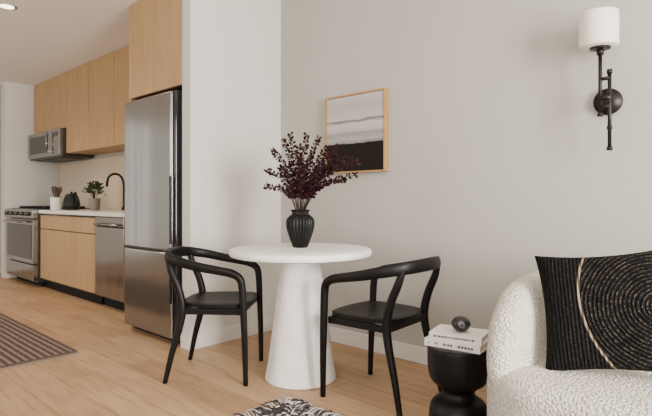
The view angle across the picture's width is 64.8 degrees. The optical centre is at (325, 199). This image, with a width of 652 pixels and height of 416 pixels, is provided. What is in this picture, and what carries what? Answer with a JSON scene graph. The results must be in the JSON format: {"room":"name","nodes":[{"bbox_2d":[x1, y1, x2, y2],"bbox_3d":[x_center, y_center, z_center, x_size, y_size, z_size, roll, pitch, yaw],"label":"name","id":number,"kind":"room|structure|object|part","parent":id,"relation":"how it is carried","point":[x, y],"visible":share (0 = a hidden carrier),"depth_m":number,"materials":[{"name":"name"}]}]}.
{"room":"dining room","nodes":[
{"label":"dining room","id":0,"kind":"room"},
{"bbox_2d":[0,91,0,271],"bbox_3d":[-6.199,-0.265,5.727,0.120,2.590,5.600,0,0,43],"label":"wall","id":1,"kind":"structure","parent":0,"point":[0,91],"depth_m":7.32,"materials":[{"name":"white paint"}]},
{"bbox_2d":[1,82,60,277],"bbox_3d":[-4.051,-0.265,7.076,0.160,2.590,0.700,0,0,43],"label":"wall","id":2,"kind":"structure","parent":0,"point":[24,181],"depth_m":6.89,"materials":[{"name":"white paint"}]},
{"bbox_2d":[0,0,138,90],"bbox_3d":[-2.192,-1.710,1.996,11.070,0.300,5.870,0,0,43],"label":"ceiling","id":3,"kind":"structure","parent":0,"point":[41,41],"depth_m":4.84,"materials":[{"name":"paint"}]},
{"bbox_2d":[0,3,16,9],"bbox_3d":[-2.572,-1.558,4.140,0.150,0.004,0.150,0,0,43],"label":"recessed light","id":4,"kind":"object","parent":3,"relation":"in","point":[6,6],"visible":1,"depth_m":4.14,"materials":[{"name":"white"}]},
{"bbox_2d":[182,0,280,334],"bbox_3d":[-0.685,-0.370,3.867,0.100,2.800,0.835,0,0,43],"label":"wall","id":5,"kind":"structure","parent":0,"point":[231,49],"depth_m":3.78,"materials":[{"name":"white paint"}]},
{"bbox_2d":[181,333,190,350],"bbox_3d":[-0.968,0.978,3.550,0.116,0.105,0.016,0,0,43],"label":"baseboard","id":6,"kind":"structure","parent":5,"relation":"attached to","point":[185,338],"depth_m":3.54,"materials":[{"name":"white paint"}]},
{"bbox_2d":[191,317,273,349],"bbox_3d":[-0.647,0.978,3.822,0.016,0.105,0.819,0,0,43],"label":"baseboard","id":7,"kind":"structure","parent":5,"relation":"attached to","point":[208,338],"depth_m":3.74,"materials":[{"name":"white paint"}]},
{"bbox_2d":[0,272,486,415],"bbox_3d":[-2.193,1.060,2.017,10.800,0.060,5.600,0,0,43],"label":"floor","id":8,"kind":"structure","parent":0,"point":[118,369],"depth_m":2.98,"materials":[{"name":"brown wood"}]},
{"bbox_2d":[0,313,78,370],"bbox_3d":[-3.095,1.024,4.178,3.141,0.010,0.895,0,0,43],"label":"runner rug","id":9,"kind":"object","parent":8,"relation":"on","point":[20,344],"visible":1,"depth_m":3.58,"materials":[{"name":"brown fabric"}]},
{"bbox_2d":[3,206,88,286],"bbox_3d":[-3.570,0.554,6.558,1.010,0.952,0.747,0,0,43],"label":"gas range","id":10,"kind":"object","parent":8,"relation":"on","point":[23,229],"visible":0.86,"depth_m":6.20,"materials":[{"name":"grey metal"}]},
{"bbox_3d":[-3.768,0.165,6.344,1.010,0.110,0.070,0,0,43],"label":"control panel","id":11,"kind":"part","parent":10,"relation":"part of","materials":[{"name":"silver metal"}]},
{"bbox_2d":[6,218,37,263],"bbox_3d":[-3.764,0.490,6.348,1.000,0.520,0.059,0,0,43],"label":"oven","id":12,"kind":"object","parent":10,"relation":"in","point":[21,238],"depth_m":6.23,"materials":[{"name":"silver glass"}]},
{"bbox_3d":[-3.761,0.858,6.351,1.000,0.185,0.050,0,0,43],"label":"storage drawer","id":13,"kind":"part","parent":10,"relation":"part of","materials":[{"name":"silver metal"}]},
{"bbox_2d":[12,208,88,210],"bbox_3d":[-3.533,0.115,6.597,1.010,0.020,0.620,0,0,43],"label":"cooktop","id":14,"kind":"object","parent":10,"relation":"in","point":[36,209],"depth_m":6.32,"materials":[{"name":"black metal"}]},
{"bbox_2d":[39,209,124,304],"bbox_3d":[-2.197,0.573,5.377,2.570,0.915,0.655,0,0,43],"label":"base cabinet","id":15,"kind":"object","parent":8,"relation":"on","point":[67,236],"visible":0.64,"depth_m":5.43,"materials":[{"name":"brown wood"}]},
{"bbox_3d":[-2.785,0.165,5.529,1.490,0.020,0.010,0,0,43],"label":"finger rail","id":16,"kind":"part","parent":15,"relation":"part of","materials":[{"name":"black metal"}]},
{"bbox_2d":[39,209,124,216],"bbox_3d":[-2.197,0.135,5.377,2.570,0.040,0.655,0,0,43],"label":"countertop","id":17,"kind":"structure","parent":15,"relation":"on","point":[102,212],"depth_m":5.19,"materials":[{"name":"white stone"}]},
{"bbox_2d":[50,186,61,209],"bbox_3d":[-3.195,-0.026,6.080,0.274,0.283,0.124,0,0,43],"label":"utensil crock","id":18,"kind":"object","parent":17,"relation":"on","point":[56,201],"visible":1,"depth_m":6.03,"materials":[{"name":"white ceramic"}]},
{"bbox_2d":[62,192,79,209],"bbox_3d":[-2.943,0.009,5.955,0.208,0.213,0.210,0,0,-3],"label":"electric kettle","id":19,"kind":"object","parent":17,"relation":"on","point":[71,201],"visible":1,"depth_m":5.89,"materials":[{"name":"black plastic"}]},
{"bbox_3d":[-2.954,0.104,5.965,0.160,0.022,0.160,0,0,43],"label":"plate","id":20,"kind":"part","parent":19,"relation":"part of","materials":[{"name":"black plastic"}]},
{"bbox_3d":[-2.878,-0.011,5.895,0.112,0.171,0.018,0,0,43],"label":"handle","id":21,"kind":"part","parent":19,"relation":"part of","materials":[{"name":"black plastic"}]},
{"bbox_2d":[82,180,106,209],"bbox_3d":[-2.581,-0.056,5.738,0.264,0.342,0.274,0,0,43],"label":"potted herb","id":22,"kind":"object","parent":17,"relation":"on","point":[94,203],"visible":1,"depth_m":5.71,"materials":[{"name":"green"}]},
{"bbox_2d":[89,198,100,209],"bbox_3d":[-2.584,0.048,5.746,0.124,0.135,0.124,0,0,43],"label":"pot","id":23,"kind":"object","parent":22,"relation":"attached to","point":[94,203],"depth_m":5.70,"materials":[{"name":"grey ceramic"}]},
{"bbox_2d":[105,173,124,209],"bbox_3d":[-2.272,-0.091,5.593,0.118,0.413,0.231,0,0,43],"label":"kitchen faucet","id":24,"kind":"object","parent":17,"relation":"on","point":[112,174],"visible":0.91,"depth_m":5.66,"materials":[{"name":"black metal"}]},
{"bbox_2d":[93,216,127,310],"bbox_3d":[-1.825,0.594,5.006,0.600,0.872,0.674,0,0,43],"label":"dishwasher","id":25,"kind":"object","parent":8,"relation":"on","point":[110,246],"visible":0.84,"depth_m":4.78,"materials":[{"name":"grey metal"}]},
{"bbox_3d":[-2.037,0.230,4.776,0.500,0.018,0.049,0,0,43],"label":"handle","id":26,"kind":"part","parent":25,"relation":"part of","materials":[{"name":"silver metal"}]},
{"bbox_3d":[-1.806,0.980,5.026,0.600,0.100,0.460,0,0,43],"label":"kick plate","id":27,"kind":"part","parent":25,"relation":"part of","materials":[{"name":"black"}]},
{"bbox_2d":[125,90,181,343],"bbox_3d":[-1.048,0.130,4.132,0.743,1.800,0.840,0,0,43],"label":"refrigerator","id":28,"kind":"object","parent":8,"relation":"on","point":[153,124],"visible":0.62,"depth_m":3.77,"materials":[{"name":"grey metal"}]},
{"bbox_3d":[-1.327,-0.203,3.861,0.703,1.135,0.053,0,0,43],"label":"fridge door","id":29,"kind":"part","parent":28,"relation":"part of","materials":[{"name":"silver metal"}]},
{"bbox_3d":[-1.327,0.677,3.861,0.703,0.605,0.053,0,0,43],"label":"freezer door","id":30,"kind":"part","parent":28,"relation":"part of","materials":[{"name":"silver metal"}]},
{"bbox_3d":[-1.086,0.280,3.616,0.016,0.900,0.030,0,0,43],"label":"recess pull","id":31,"kind":"part","parent":28,"relation":"part of","materials":[{"name":"black plastic"}]},
{"bbox_2d":[129,0,181,327],"bbox_3d":[-1.020,-0.264,4.175,0.786,2.588,0.837,0,0,43],"label":"tall cabinet","id":32,"kind":"object","parent":8,"relation":"on","point":[155,26],"visible":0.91,"depth_m":3.85,"materials":[{"name":"brown wood"}]},
{"bbox_2d":[163,246,262,385],"bbox_3d":[-0.682,0.659,3.092,0.530,0.748,0.535,0,0,4],"label":"dining chair","id":33,"kind":"object","parent":8,"relation":"on","point":[202,303],"visible":1,"depth_m":2.90,"materials":[{"name":"black wood"}]},
{"bbox_3d":[-0.635,0.627,3.089,0.365,0.035,0.420,0,0,4],"label":"seat frame","id":34,"kind":"part","parent":33,"relation":"part of","materials":[{"name":"black wood"}]},
{"bbox_3d":[-0.632,0.597,3.089,0.410,0.031,0.426,0,0,4],"label":"seat","id":35,"kind":"part","parent":33,"relation":"part of","materials":[{"name":"black wood"}]},
{"bbox_2d":[234,397,342,415],"bbox_3d":[0.071,1.014,0.647,3.216,0.030,2.666,0,0,43],"label":"area rug","id":36,"kind":"object","parent":8,"relation":"on","point":[285,407],"visible":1,"depth_m":2.48,"materials":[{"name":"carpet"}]},
{"bbox_2d":[229,243,371,389],"bbox_3d":[-0.146,0.655,2.984,0.820,0.750,0.820,0,0,43],"label":"round dining table","id":37,"kind":"object","parent":8,"relation":"on","point":[294,353],"visible":0.95,"depth_m":2.84,"materials":[{"name":"white paint"}]},
{"bbox_2d":[263,132,361,247],"bbox_3d":[-0.078,-0.060,3.028,0.582,0.680,0.251,0,0,-7],"label":"vase","id":38,"kind":"object","parent":37,"relation":"on","point":[299,225],"visible":1,"depth_m":3.02,"materials":[{"name":"black ceramic"}]},
{"bbox_2d":[320,256,441,415],"bbox_3d":[0.320,0.659,2.712,0.530,0.748,0.535,0,0,39],"label":"dining chair","id":39,"kind":"object","parent":8,"relation":"on","point":[393,316],"visible":0.94,"depth_m":2.61,"materials":[{"name":"black wood"}]},
{"bbox_3d":[0.283,0.627,2.742,0.365,0.035,0.420,0,0,39],"label":"seat frame","id":40,"kind":"part","parent":39,"relation":"part of","materials":[{"name":"black wood"}]},
{"bbox_3d":[0.281,0.597,2.743,0.410,0.031,0.426,0,0,39],"label":"seat","id":41,"kind":"part","parent":39,"relation":"part of","materials":[{"name":"black wood"}]},
{"bbox_2d":[427,345,487,415],"bbox_3d":[0.576,0.830,2.233,0.267,0.400,0.267,0,0,43],"label":"drum side table","id":42,"kind":"object","parent":8,"relation":"on","point":[459,374],"visible":0.73,"depth_m":2.14,"materials":[{"name":"black wood"}]},
{"bbox_2d":[424,324,487,353],"bbox_3d":[0.578,0.599,2.236,0.244,0.061,0.179,0,0,35],"label":"stacked books","id":43,"kind":"object","parent":42,"relation":"on","point":[473,340],"visible":0.94,"depth_m":2.17,"materials":[{"name":"white paper"}]},
{"bbox_2d":[451,316,470,331],"bbox_3d":[0.584,0.535,2.224,0.082,0.066,0.085,0,0,43],"label":"round ornament","id":44,"kind":"object","parent":43,"relation":"on","point":[459,323],"visible":1,"depth_m":2.20,"materials":[{"name":"black stone"}]},
{"bbox_2d":[486,271,651,415],"bbox_3d":[1.558,0.660,1.539,1.958,0.741,1.096,0,0,43],"label":"sofa","id":45,"kind":"object","parent":8,"relation":"on","point":[519,383],"visible":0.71,"depth_m":1.73,"materials":[{"name":"white fabric"}]},
{"bbox_3d":[1.546,0.782,1.526,1.945,0.396,1.060,0,0,43],"label":"seat","id":46,"kind":"part","parent":45,"relation":"part of","materials":[{"name":"beige fabric"}]},
{"bbox_2d":[535,250,651,371],"bbox_3d":[0.956,0.378,1.751,0.477,0.444,0.206,0,0,30],"label":"throw pillow","id":47,"kind":"object","parent":45,"relation":"on","point":[598,310],"visible":1,"depth_m":1.71,"materials":[{"name":"black fabric"}]},
{"bbox_2d":[61,0,651,347],"bbox_3d":[-0.239,-0.370,4.106,11.070,2.800,0.120,0,0,43],"label":"wall","id":48,"kind":"structure","parent":0,"point":[499,159],"depth_m":3.01,"materials":[{"name":"beige paint"}]},
{"bbox_2d":[34,45,129,154],"bbox_3d":[-2.502,-1.063,5.879,3.700,0.990,0.351,0,0,43],"label":"upper cabinet","id":49,"kind":"object","parent":48,"relation":"attached to","point":[88,100],"visible":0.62,"depth_m":5.81,"materials":[{"name":"brown wood"}]},
{"bbox_2d":[28,128,92,161],"bbox_3d":[-3.497,-0.698,6.703,1.100,0.355,0.455,0,0,43],"label":"microwave","id":50,"kind":"object","parent":49,"relation":"attached to","point":[47,146],"visible":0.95,"depth_m":6.45,"materials":[{"name":"grey metal"}]},
{"bbox_3d":[-3.724,-0.710,6.664,0.640,0.220,0.006,0,0,43],"label":"door glass","id":51,"kind":"part","parent":50,"relation":"part of","materials":[{"name":"black glass"}]},
{"bbox_3d":[-3.706,-0.708,6.669,0.820,0.325,0.030,0,0,43],"label":"door","id":52,"kind":"part","parent":50,"relation":"part of","materials":[{"name":"silver metal"}]},
{"bbox_3d":[-3.306,-0.708,6.298,0.260,0.325,0.030,0,0,43],"label":"control panel","id":53,"kind":"part","parent":50,"relation":"part of","materials":[{"name":"silver metal"}]},
{"bbox_3d":[-2.084,-0.574,5.506,2.580,0.012,0.329,0,0,43],"label":"panel","id":54,"kind":"part","parent":49,"relation":"part of","materials":[{"name":"brown wood"}]},
{"bbox_2d":[60,155,124,209],"bbox_3d":[-2.393,-0.201,6.004,3.710,0.629,0.019,0,0,43],"label":"backsplash","id":55,"kind":"structure","parent":48,"relation":"attached to","point":[74,176],"depth_m":6.44,"materials":[{"name":"tile"}]},
{"bbox_2d":[325,88,388,173],"bbox_3d":[0.205,-0.465,3.581,0.535,0.550,0.043,0,0,43],"label":"framed artwork","id":56,"kind":"object","parent":48,"relation":"attached to","point":[358,123],"visible":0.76,"depth_m":3.54,"materials":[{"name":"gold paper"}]},
{"bbox_2d":[329,326,427,364],"bbox_3d":[1.648,0.978,2.265,5.500,0.105,0.016,0,0,43],"label":"baseboard","id":57,"kind":"structure","parent":48,"relation":"attached to","point":[401,350],"depth_m":3.45,"materials":[{"name":"white paint"}]},
{"bbox_2d":[578,7,622,150],"bbox_3d":[1.304,-0.557,2.447,0.171,0.651,0.214,0,0,43],"label":"wall sconce","id":58,"kind":"object","parent":48,"relation":"attached to","point":[598,28],"visible":1,"depth_m":2.39,"materials":[{"name":"brown metal"}]},
{"bbox_3d":[1.289,-0.801,2.431,0.171,0.163,0.171,0,0,43],"label":"lamp shade","id":59,"kind":"part","parent":58,"relation":"part of","materials":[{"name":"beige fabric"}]},
{"bbox_3d":[1.343,-0.505,2.450,0.052,0.147,0.121,0,0,43],"label":"arm","id":60,"kind":"part","parent":58,"relation":"part of","materials":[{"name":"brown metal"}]},
{"bbox_3d":[1.378,-0.480,2.511,0.128,0.128,0.021,0,0,43],"label":"wall plate","id":61,"kind":"part","parent":58,"relation":"part of","materials":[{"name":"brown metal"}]}
]}

